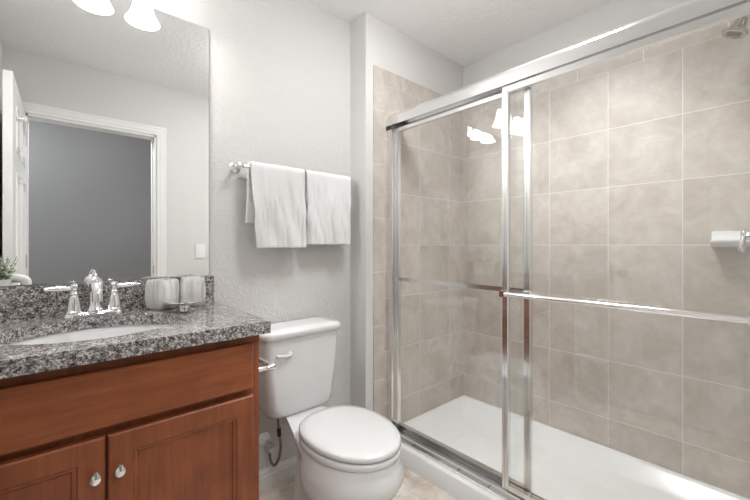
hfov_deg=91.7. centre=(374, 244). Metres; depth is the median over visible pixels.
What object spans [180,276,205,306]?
tumbler
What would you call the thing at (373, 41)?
wall
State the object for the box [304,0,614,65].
ceiling
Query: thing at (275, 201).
hand towel
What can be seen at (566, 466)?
acrylic tray
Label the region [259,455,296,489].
baseboard
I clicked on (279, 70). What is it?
wall
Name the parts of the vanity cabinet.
door, knob, knob, drawer, door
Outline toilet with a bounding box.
[259,316,403,499]
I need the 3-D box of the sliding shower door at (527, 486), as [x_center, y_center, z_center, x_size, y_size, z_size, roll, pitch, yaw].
[0.395,0.182,1.811,0.056,1.706,0.796,0,0,-42]
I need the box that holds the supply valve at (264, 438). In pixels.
[259,419,281,466]
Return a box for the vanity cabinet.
[0,335,258,499]
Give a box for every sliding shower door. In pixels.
[395,86,532,493]
[499,2,749,499]
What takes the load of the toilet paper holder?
attached to the vanity cabinet
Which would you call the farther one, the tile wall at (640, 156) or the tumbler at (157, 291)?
the tile wall at (640, 156)
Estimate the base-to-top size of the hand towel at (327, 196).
0.376 m
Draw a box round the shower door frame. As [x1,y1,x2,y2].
[386,0,749,499]
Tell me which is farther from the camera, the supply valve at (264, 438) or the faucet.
the supply valve at (264, 438)
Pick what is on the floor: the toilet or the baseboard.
the toilet
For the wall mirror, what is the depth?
1.33 m
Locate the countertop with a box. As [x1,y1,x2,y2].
[0,276,270,378]
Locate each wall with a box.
[1,0,349,469]
[350,13,462,410]
[373,65,462,422]
[463,0,688,86]
[463,14,749,498]
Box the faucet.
[43,270,139,318]
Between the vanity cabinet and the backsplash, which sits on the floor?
the vanity cabinet
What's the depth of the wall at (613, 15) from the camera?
2.08 m
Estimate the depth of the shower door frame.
1.64 m
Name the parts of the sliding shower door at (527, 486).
rail, rail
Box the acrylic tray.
[401,395,749,499]
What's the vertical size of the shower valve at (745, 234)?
0.170 m
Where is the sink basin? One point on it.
(111, 331)
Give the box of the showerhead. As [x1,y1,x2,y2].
[721,15,748,38]
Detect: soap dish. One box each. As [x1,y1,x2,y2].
[163,298,203,312]
[710,231,749,247]
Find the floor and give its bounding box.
[259,466,456,499]
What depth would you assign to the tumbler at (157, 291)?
1.37 m
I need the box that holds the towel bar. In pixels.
[229,162,354,183]
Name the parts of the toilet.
flush lever, tank, tank lid, bowl, lid, seat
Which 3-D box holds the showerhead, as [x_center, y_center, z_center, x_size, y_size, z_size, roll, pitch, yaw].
[1.329,-0.820,1.290,0.078,0.141,0.149,0,0,-42]
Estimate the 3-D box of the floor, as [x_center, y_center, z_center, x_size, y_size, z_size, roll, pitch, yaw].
[0.185,1.187,1.273,2.637,0.050,1.878,0,0,-42]
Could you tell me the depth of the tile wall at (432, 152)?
2.30 m
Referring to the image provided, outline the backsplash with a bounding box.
[0,276,213,321]
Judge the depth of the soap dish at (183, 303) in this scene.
1.33 m
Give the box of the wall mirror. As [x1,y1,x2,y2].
[0,0,208,286]
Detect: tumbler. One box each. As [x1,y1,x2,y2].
[145,278,179,309]
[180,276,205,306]
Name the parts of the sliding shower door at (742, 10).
rail, rail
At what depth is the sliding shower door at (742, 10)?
1.46 m
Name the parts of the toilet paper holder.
post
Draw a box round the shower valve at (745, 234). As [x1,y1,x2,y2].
[738,230,749,251]
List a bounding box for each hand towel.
[245,161,306,247]
[305,170,350,243]
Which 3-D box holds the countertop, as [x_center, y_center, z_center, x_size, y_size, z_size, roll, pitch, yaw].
[-0.808,0.209,1.132,0.760,0.148,0.567,0,0,-42]
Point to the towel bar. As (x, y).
(235, 167)
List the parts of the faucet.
lever, handle, plate, spout, handle, lever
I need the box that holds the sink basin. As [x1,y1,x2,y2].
[9,324,167,344]
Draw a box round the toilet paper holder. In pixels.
[259,357,276,371]

